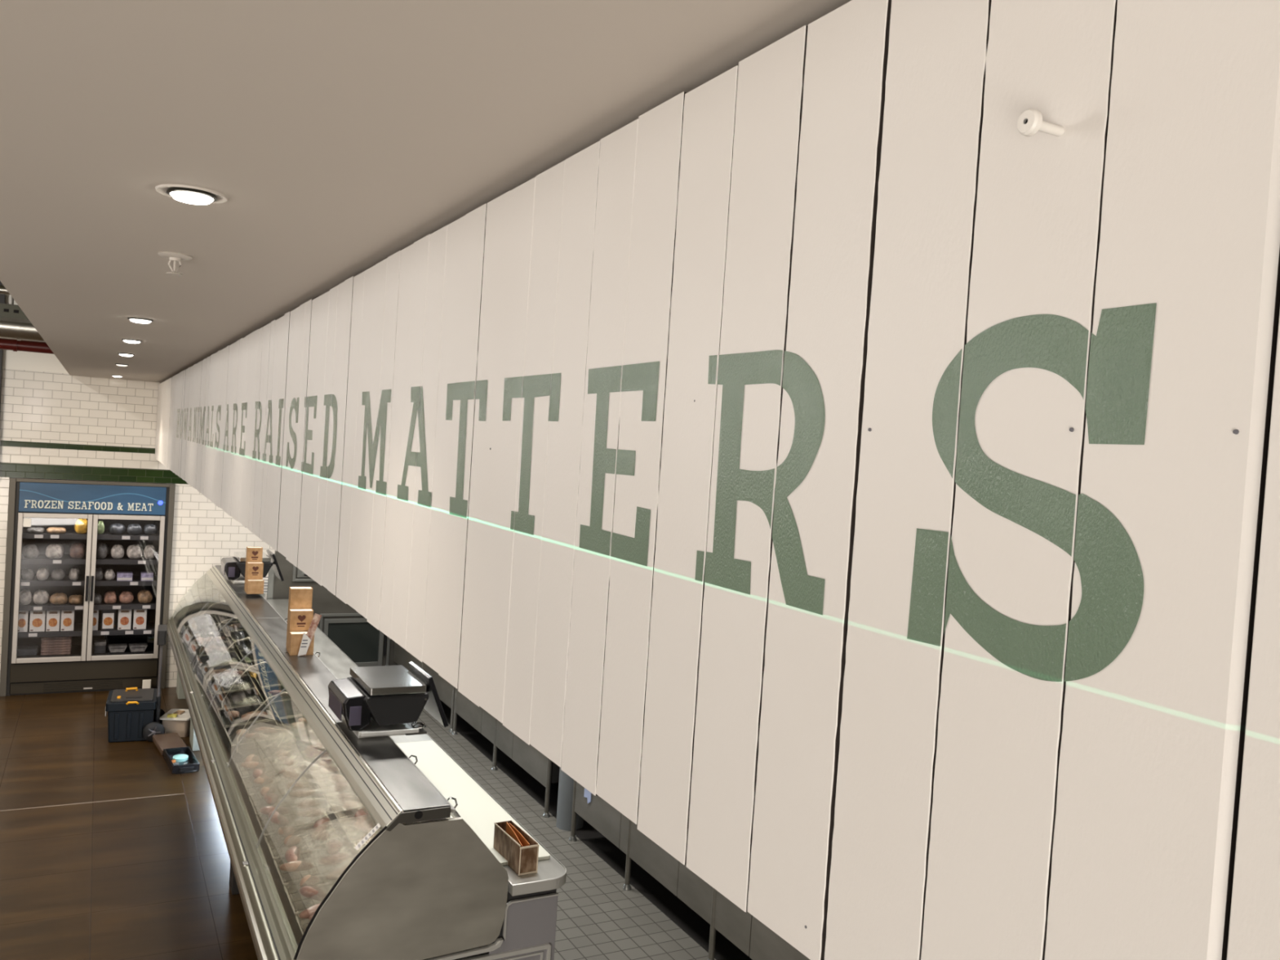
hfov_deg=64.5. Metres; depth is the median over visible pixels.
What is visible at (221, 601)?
divider
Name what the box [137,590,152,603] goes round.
bag
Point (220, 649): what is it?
meat cut
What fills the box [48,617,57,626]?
food picture
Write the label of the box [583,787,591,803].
cloth
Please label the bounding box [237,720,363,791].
plastic film
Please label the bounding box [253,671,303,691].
display tray
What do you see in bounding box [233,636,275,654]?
display tray
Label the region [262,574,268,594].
notice
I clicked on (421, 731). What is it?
plate
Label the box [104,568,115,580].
bag
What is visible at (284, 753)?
meat cut
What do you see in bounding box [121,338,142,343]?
recessed light
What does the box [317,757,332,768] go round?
meat cut
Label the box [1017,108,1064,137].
security camera
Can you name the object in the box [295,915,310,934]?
tray
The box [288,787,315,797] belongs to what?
meat cut
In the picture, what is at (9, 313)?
cable tray
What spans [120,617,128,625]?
food picture
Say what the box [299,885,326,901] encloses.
meat cut
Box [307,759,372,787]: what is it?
tray
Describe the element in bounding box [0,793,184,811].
trim
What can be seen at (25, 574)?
bag
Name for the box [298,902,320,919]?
meat cut
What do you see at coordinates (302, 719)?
meat cut
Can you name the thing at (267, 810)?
meat cut
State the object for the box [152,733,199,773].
tool case
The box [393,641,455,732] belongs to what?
bench
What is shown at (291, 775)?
meat cut
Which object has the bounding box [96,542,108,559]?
bag
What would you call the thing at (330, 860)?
meat cut
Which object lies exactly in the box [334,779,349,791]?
meat cut
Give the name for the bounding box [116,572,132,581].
food box
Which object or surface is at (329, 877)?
meat cut
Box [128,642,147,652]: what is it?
food tray
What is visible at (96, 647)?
food tray
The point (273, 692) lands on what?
meat cut
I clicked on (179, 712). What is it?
wooden block
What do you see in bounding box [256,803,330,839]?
tray
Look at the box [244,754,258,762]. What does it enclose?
meat cut
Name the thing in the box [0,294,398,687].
wall
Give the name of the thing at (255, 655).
display tray
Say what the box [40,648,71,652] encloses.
pack
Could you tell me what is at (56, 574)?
bag
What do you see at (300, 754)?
tray
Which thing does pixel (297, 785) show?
meat cut
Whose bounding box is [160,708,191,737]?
plastic tub
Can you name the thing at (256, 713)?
meat cut
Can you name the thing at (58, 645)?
pack
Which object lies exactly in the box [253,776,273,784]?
meat cut
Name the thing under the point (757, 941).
work table
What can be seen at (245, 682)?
display tray
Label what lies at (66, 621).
food picture
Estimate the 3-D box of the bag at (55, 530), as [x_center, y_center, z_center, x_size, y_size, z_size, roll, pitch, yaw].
[-5.573,0.480,9.682,0.166,0.059,0.166,3,2,-28]
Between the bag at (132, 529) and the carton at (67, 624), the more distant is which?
the bag at (132, 529)
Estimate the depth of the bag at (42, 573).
9.60 m
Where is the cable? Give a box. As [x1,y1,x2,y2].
[411,722,426,728]
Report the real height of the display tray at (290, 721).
0.066 m
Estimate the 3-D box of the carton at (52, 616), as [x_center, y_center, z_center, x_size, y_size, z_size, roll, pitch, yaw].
[-5.591,1.334,9.660,0.109,0.205,0.073,3,2,-28]
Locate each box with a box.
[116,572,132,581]
[140,572,153,581]
[493,820,538,875]
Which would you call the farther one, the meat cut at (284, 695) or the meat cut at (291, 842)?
the meat cut at (284, 695)
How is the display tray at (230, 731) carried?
in the display counter at (420, 889)
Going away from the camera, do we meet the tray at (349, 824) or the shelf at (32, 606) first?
the tray at (349, 824)
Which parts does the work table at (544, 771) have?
leg, panel, leg, panel, panel, leg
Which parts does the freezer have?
door, panel, handle, handle, door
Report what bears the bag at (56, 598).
on the freezer
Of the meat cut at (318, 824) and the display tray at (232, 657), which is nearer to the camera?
the meat cut at (318, 824)
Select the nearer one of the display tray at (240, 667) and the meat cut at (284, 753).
the meat cut at (284, 753)
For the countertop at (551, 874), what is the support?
on the display counter at (420, 889)
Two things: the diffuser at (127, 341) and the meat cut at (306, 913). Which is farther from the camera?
the diffuser at (127, 341)
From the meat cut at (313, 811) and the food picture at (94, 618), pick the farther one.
the food picture at (94, 618)
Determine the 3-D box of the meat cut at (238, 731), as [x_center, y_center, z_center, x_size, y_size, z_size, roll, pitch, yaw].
[-2.456,1.561,6.255,0.075,0.035,0.097,3,2,-8]
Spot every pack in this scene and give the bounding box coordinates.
[40,636,71,639]
[40,643,71,647]
[40,644,71,649]
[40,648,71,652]
[40,651,71,655]
[41,637,71,642]
[41,641,71,644]
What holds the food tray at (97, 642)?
on the food tray at (96, 647)
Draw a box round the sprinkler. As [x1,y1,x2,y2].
[157,251,192,275]
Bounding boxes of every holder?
[242,546,264,594]
[285,586,314,655]
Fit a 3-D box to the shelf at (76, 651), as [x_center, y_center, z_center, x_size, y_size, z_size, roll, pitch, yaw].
[-5.697,1.673,9.803,0.583,0.047,0.458,3,2,-28]
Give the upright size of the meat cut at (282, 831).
0.035 m
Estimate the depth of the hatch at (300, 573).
10.60 m
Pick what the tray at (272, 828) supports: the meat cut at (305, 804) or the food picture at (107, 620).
the meat cut at (305, 804)
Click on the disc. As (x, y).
(178, 757)
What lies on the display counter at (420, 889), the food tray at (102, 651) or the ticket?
the ticket
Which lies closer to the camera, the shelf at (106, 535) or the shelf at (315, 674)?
the shelf at (315, 674)
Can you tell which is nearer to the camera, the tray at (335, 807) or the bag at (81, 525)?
the tray at (335, 807)
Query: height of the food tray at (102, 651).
0.034 m
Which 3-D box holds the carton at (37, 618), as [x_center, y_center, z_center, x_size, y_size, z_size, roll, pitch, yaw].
[-5.703,1.329,9.600,0.124,0.205,0.073,3,2,-28]
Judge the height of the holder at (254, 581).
0.395 m
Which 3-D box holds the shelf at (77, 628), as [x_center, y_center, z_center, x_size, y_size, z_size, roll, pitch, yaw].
[-5.682,1.449,9.797,0.583,0.047,0.458,3,2,-28]
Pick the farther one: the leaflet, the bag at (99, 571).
the bag at (99, 571)
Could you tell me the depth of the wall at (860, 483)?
0.72 m
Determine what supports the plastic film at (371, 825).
on the tray at (289, 890)
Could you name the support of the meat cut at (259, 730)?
in the display tray at (230, 731)
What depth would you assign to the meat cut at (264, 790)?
5.20 m
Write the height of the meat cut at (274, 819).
0.035 m
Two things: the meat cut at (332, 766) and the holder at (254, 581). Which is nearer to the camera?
the meat cut at (332, 766)
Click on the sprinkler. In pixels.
(175, 257)
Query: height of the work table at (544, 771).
0.900 m
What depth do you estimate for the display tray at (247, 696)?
7.11 m
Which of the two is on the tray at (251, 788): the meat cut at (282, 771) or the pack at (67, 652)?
the meat cut at (282, 771)
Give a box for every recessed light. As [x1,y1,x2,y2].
[115,363,128,366]
[117,352,134,356]
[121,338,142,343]
[127,317,153,323]
[155,183,227,204]
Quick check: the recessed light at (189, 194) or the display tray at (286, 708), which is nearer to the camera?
the recessed light at (189, 194)
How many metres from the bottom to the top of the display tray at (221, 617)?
0.066 m
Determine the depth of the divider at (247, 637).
7.57 m
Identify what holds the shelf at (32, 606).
attached to the freezer
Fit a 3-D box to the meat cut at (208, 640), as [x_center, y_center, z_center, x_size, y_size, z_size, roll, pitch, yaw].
[-3.786,1.400,8.901,0.066,0.035,0.183,3,2,-11]
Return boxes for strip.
[266,553,275,599]
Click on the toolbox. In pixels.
(134, 714)
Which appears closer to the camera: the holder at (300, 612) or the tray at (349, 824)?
the tray at (349, 824)
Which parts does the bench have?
panel, panel, leg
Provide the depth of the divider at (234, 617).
8.34 m
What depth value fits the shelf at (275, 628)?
7.05 m
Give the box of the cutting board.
[396,740,550,866]
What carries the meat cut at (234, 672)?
in the display tray at (240, 667)
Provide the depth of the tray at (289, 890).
4.18 m
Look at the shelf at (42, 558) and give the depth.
9.61 m
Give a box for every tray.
[0,302,31,323]
[17,645,38,655]
[93,645,106,649]
[93,648,106,653]
[94,640,106,645]
[108,643,127,653]
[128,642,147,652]
[198,615,219,625]
[198,623,224,634]
[199,631,229,644]
[200,641,235,655]
[202,651,240,666]
[203,662,248,679]
[205,674,256,697]
[211,688,264,714]
[217,611,255,625]
[217,702,274,731]
[222,621,244,634]
[224,719,284,751]
[227,628,269,643]
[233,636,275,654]
[235,753,299,778]
[239,648,282,666]
[241,768,309,799]
[245,659,293,677]
[248,784,319,818]
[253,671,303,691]
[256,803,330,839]
[260,681,314,706]
[264,822,342,863]
[270,695,326,723]
[273,844,352,890]
[280,712,340,742]
[284,876,337,919]
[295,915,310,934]
[298,745,361,770]
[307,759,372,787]
[316,777,386,805]
[327,790,399,825]
[339,808,404,847]
[351,841,367,853]
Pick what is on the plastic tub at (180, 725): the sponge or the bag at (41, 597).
the sponge
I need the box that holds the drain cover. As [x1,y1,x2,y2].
[440,699,751,959]
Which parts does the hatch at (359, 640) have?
pane, handle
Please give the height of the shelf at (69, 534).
0.047 m
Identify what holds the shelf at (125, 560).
attached to the freezer
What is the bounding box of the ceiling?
[0,0,851,382]
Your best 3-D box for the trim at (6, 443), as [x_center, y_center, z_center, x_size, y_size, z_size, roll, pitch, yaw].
[-4.804,-0.286,9.903,2.450,0.052,0.004,3,2,-28]
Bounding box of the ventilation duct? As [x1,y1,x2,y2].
[0,320,44,342]
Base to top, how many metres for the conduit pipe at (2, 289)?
0.044 m
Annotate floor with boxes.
[0,687,715,959]
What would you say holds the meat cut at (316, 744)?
on the tray at (300, 754)
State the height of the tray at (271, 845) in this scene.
0.060 m
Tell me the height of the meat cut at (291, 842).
0.035 m
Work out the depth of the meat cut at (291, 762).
5.65 m
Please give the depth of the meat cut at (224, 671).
7.76 m
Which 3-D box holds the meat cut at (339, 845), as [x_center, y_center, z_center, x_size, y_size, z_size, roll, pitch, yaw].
[-1.373,1.644,4.539,0.072,0.035,0.144,3,2,-10]
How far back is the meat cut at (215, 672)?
7.71 m
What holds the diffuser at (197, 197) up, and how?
attached to the recessed light at (189, 194)
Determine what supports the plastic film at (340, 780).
on the tray at (254, 799)
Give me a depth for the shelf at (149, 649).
9.99 m
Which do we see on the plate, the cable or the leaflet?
the cable
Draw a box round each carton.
[17,611,28,631]
[29,610,45,631]
[45,610,60,631]
[60,610,74,631]
[92,609,98,630]
[100,609,115,630]
[117,609,131,630]
[133,608,146,629]
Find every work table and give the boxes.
[451,688,559,817]
[568,779,809,959]
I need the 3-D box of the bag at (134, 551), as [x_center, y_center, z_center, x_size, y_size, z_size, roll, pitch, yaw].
[-4.991,0.707,10.009,0.139,0.140,0.169,3,2,-28]
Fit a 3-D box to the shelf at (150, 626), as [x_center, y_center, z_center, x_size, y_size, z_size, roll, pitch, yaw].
[-5.141,1.476,10.087,0.602,0.047,0.458,3,2,-28]
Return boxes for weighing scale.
[220,549,284,583]
[328,661,448,738]
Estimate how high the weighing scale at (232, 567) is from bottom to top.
0.272 m
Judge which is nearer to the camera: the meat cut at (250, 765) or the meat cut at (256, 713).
the meat cut at (250, 765)
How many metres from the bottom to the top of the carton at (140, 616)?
0.205 m
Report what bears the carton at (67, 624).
on the freezer
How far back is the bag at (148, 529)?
10.01 m
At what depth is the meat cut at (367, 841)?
4.59 m
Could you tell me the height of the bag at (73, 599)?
0.086 m
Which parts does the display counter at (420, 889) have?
glass, glass, glass, glass, rail, rail, plate, door handle, door handle, sliding door, trim, frame, panel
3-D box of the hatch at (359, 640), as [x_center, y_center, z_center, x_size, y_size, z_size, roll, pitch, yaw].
[-3.071,1.746,10.923,0.760,0.625,0.035,3,2,-28]
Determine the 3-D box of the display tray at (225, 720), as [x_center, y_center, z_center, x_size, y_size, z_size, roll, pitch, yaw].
[-2.589,1.553,6.650,0.305,0.066,0.406,3,2,-28]
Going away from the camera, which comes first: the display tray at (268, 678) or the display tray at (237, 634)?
the display tray at (268, 678)
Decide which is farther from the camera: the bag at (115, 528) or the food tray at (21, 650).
the bag at (115, 528)
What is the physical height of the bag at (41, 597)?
0.140 m
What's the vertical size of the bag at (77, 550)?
0.151 m
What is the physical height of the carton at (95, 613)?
0.205 m
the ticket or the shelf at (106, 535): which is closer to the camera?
the ticket
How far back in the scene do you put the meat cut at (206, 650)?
8.46 m
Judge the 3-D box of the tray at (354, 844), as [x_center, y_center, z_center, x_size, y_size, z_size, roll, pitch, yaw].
[-1.123,1.676,4.601,0.307,0.060,0.268,3,2,-28]
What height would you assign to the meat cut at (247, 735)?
0.035 m
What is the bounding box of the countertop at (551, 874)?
[266,599,566,896]
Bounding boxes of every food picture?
[17,618,25,627]
[32,618,42,626]
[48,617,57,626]
[62,617,71,626]
[93,617,96,626]
[103,617,112,625]
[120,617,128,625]
[135,616,144,624]
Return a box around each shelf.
[16,645,81,657]
[17,623,82,637]
[18,598,84,611]
[20,575,84,586]
[21,554,86,564]
[22,528,87,539]
[91,643,154,655]
[92,622,155,635]
[93,597,156,609]
[94,575,157,586]
[95,554,158,564]
[97,530,159,540]
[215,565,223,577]
[220,572,246,597]
[235,592,281,622]
[255,617,288,657]
[282,653,337,707]
[318,698,450,812]
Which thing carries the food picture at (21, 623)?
attached to the carton at (23, 615)
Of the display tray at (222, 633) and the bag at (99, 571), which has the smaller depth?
the display tray at (222, 633)
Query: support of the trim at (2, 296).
attached to the wall at (37, 406)
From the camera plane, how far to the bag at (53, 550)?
9.63 m
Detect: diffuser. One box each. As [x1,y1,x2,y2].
[120,354,133,356]
[123,340,139,343]
[129,319,151,323]
[169,191,213,204]
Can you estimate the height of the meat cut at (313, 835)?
0.035 m
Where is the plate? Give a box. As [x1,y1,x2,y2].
[404,722,426,735]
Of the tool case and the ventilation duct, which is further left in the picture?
the ventilation duct
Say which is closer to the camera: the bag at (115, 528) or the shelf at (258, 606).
the shelf at (258, 606)
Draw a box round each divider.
[201,617,262,647]
[205,600,248,611]
[208,636,278,679]
[221,661,298,709]
[235,691,288,752]
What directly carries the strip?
attached to the wall at (37, 406)
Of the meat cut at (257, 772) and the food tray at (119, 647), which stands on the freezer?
the food tray at (119, 647)
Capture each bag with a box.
[19,589,31,604]
[20,568,34,580]
[22,544,39,558]
[26,527,44,533]
[33,589,49,604]
[36,567,48,580]
[45,543,63,558]
[46,526,66,533]
[49,592,67,604]
[51,568,65,580]
[67,594,83,604]
[68,567,79,580]
[70,542,85,558]
[74,519,88,533]
[93,593,102,604]
[94,567,102,580]
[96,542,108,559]
[97,520,104,533]
[103,591,116,604]
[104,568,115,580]
[108,523,125,534]
[111,544,124,559]
[119,591,133,604]
[126,544,142,559]
[127,524,142,534]
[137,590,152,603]
[143,524,157,534]
[143,544,155,559]
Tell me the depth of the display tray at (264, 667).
7.98 m
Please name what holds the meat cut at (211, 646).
in the display tray at (224, 644)
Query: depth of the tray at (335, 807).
5.08 m
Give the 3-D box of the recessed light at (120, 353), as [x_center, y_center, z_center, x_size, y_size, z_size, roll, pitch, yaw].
[-2.952,-0.718,5.825,0.086,0.016,0.086,3,2,-28]
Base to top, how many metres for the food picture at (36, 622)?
0.082 m
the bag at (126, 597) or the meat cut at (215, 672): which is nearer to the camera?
the meat cut at (215, 672)
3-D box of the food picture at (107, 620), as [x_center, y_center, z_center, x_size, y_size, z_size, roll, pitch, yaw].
[-5.165,1.373,9.848,0.078,0.082,0.002,3,2,-28]
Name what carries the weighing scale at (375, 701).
on the display counter at (420, 889)
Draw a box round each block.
[142,679,151,688]
[173,710,185,715]
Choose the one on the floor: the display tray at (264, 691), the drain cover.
the drain cover
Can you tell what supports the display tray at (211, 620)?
in the display counter at (420, 889)
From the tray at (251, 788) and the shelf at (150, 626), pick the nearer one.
the tray at (251, 788)
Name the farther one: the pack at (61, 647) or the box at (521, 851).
the pack at (61, 647)
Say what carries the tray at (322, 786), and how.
in the display counter at (420, 889)
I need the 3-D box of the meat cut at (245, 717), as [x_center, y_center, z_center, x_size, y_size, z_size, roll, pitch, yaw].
[-2.563,1.544,6.602,0.075,0.035,0.097,4,2,15]
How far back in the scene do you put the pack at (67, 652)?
9.66 m
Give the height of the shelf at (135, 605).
0.047 m
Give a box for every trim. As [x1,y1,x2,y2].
[0,280,5,408]
[0,440,155,453]
[0,462,187,484]
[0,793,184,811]
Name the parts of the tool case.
case lid, carry handle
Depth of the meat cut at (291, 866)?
4.32 m
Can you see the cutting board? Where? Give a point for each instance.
(475, 806)
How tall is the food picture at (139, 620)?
0.082 m
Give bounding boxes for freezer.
[0,477,175,696]
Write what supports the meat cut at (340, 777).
on the tray at (322, 786)
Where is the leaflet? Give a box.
[299,613,321,656]
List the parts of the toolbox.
lid, lid panel, handle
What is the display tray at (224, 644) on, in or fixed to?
in the display counter at (420, 889)
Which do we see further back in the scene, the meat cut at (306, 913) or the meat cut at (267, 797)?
the meat cut at (267, 797)
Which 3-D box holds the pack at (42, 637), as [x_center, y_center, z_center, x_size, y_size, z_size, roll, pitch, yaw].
[-5.598,1.502,9.730,0.250,0.022,0.180,3,2,-28]
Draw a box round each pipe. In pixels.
[0,284,9,294]
[0,337,53,354]
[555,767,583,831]
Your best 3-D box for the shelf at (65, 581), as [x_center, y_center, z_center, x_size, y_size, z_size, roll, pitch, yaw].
[-5.651,0.968,9.784,0.583,0.047,0.458,3,2,-28]
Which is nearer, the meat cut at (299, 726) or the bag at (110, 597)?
the meat cut at (299, 726)
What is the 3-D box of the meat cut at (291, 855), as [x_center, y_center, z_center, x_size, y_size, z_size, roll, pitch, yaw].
[-1.526,1.648,4.455,0.066,0.035,0.183,3,2,-15]
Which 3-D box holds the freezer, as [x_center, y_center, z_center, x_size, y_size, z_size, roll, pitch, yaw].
[-5.426,1.006,10.010,1.393,2.032,0.815,3,2,-28]
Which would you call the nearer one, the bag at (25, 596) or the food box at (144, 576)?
the bag at (25, 596)
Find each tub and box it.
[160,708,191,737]
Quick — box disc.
[172,754,188,762]
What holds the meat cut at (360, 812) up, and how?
on the tray at (349, 824)
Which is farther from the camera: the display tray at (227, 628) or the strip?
the strip
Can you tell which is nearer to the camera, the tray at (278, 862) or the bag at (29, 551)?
the tray at (278, 862)
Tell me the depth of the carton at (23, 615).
9.52 m
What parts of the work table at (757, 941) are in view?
leg, panel, leg, panel, leg, panel, panel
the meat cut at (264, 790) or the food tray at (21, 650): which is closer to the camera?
the meat cut at (264, 790)
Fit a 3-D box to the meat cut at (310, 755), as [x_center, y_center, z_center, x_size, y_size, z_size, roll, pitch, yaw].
[-1.830,1.560,5.762,0.144,0.035,0.072,3,2,-7]
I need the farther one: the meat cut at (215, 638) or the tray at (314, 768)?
the meat cut at (215, 638)
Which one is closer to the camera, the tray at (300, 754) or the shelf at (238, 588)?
the tray at (300, 754)
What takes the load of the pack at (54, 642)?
on the pack at (58, 645)
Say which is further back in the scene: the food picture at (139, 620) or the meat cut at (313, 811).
the food picture at (139, 620)
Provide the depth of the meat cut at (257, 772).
5.44 m
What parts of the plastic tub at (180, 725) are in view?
lid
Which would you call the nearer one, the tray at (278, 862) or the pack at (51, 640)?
the tray at (278, 862)
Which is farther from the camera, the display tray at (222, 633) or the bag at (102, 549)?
the bag at (102, 549)
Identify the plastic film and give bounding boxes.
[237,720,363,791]
[252,760,396,848]
[276,814,377,923]
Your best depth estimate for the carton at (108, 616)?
9.85 m
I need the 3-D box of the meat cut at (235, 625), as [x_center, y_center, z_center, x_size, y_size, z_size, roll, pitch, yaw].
[-3.764,1.357,9.414,0.097,0.035,0.075,3,2,-34]
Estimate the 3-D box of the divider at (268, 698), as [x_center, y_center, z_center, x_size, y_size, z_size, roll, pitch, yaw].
[-2.116,1.455,6.152,0.606,0.349,0.009,3,2,-28]
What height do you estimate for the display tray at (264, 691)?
0.066 m
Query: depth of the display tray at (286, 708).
6.84 m
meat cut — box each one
[201,648,211,652]
[204,636,213,642]
[207,644,217,649]
[208,669,220,675]
[212,636,225,640]
[215,647,229,652]
[217,668,230,674]
[226,670,244,675]
[226,711,239,717]
[229,623,239,628]
[235,728,248,737]
[240,713,253,720]
[240,761,265,768]
[244,733,267,739]
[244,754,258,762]
[246,711,267,717]
[252,768,266,778]
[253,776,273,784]
[254,726,276,733]
[259,786,275,795]
[259,805,288,814]
[263,792,278,804]
[268,689,281,696]
[268,811,288,826]
[275,749,289,757]
[277,755,293,765]
[277,826,294,837]
[279,691,289,697]
[279,766,297,773]
[279,860,313,871]
[282,771,299,781]
[283,835,301,847]
[284,845,301,862]
[285,782,304,791]
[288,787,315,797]
[291,721,305,728]
[296,807,326,817]
[297,717,308,724]
[297,799,315,808]
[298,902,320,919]
[299,874,319,887]
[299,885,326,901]
[304,742,324,752]
[304,751,329,758]
[311,830,329,840]
[313,817,330,831]
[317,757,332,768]
[318,853,349,866]
[320,765,338,773]
[325,839,342,854]
[325,866,347,880]
[328,774,345,782]
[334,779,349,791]
[337,791,351,804]
[342,800,358,810]
[352,820,373,832]
[354,808,368,821]
[360,834,375,844]
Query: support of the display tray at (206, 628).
in the display counter at (420, 889)
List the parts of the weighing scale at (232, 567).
printer door, plate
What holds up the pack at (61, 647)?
on the pack at (64, 650)
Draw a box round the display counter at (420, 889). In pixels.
[166,565,558,959]
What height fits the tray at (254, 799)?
0.060 m
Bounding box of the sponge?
[167,713,177,717]
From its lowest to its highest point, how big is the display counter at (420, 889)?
1.234 m
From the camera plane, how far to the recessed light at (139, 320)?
3.73 m
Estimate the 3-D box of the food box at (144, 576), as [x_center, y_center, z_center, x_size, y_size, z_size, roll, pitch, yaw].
[-4.883,0.955,10.043,0.110,0.075,0.121,3,2,-28]
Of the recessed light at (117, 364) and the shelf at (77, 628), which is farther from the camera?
the shelf at (77, 628)
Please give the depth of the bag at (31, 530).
9.54 m
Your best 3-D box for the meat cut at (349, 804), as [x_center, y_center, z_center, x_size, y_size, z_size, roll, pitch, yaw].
[-1.436,1.607,5.004,0.075,0.035,0.097,4,2,19]
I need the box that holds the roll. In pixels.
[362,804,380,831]
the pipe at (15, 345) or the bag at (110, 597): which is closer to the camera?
the pipe at (15, 345)
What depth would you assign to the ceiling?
1.24 m
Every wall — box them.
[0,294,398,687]
[155,0,1279,959]
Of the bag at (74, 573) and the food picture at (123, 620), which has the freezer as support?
the bag at (74, 573)
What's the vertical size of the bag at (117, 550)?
0.140 m
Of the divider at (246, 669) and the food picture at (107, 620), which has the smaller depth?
the divider at (246, 669)
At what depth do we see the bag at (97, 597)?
9.82 m
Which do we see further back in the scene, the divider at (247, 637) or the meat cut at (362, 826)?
the divider at (247, 637)
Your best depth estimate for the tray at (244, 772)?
5.72 m
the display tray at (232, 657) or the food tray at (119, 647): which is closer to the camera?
the display tray at (232, 657)
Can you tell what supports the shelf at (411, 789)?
attached to the display counter at (420, 889)
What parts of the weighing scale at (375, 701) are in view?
printer door, plate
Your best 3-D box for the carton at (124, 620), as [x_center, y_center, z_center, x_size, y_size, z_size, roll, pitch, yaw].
[-5.056,1.361,9.946,0.114,0.205,0.073,3,2,-28]
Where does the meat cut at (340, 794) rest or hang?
on the tray at (335, 807)
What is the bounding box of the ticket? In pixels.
[297,632,311,656]
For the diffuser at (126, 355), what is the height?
0.013 m
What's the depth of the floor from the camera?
6.18 m
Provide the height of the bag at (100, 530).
0.130 m
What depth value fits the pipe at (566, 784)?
7.02 m
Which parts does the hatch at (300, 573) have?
door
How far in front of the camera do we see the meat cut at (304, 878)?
4.19 m
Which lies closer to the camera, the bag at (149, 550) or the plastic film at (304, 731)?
the plastic film at (304, 731)
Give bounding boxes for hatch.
[292,564,314,582]
[319,613,390,666]
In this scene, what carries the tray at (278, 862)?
in the display counter at (420, 889)
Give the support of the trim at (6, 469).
attached to the wall at (37, 406)

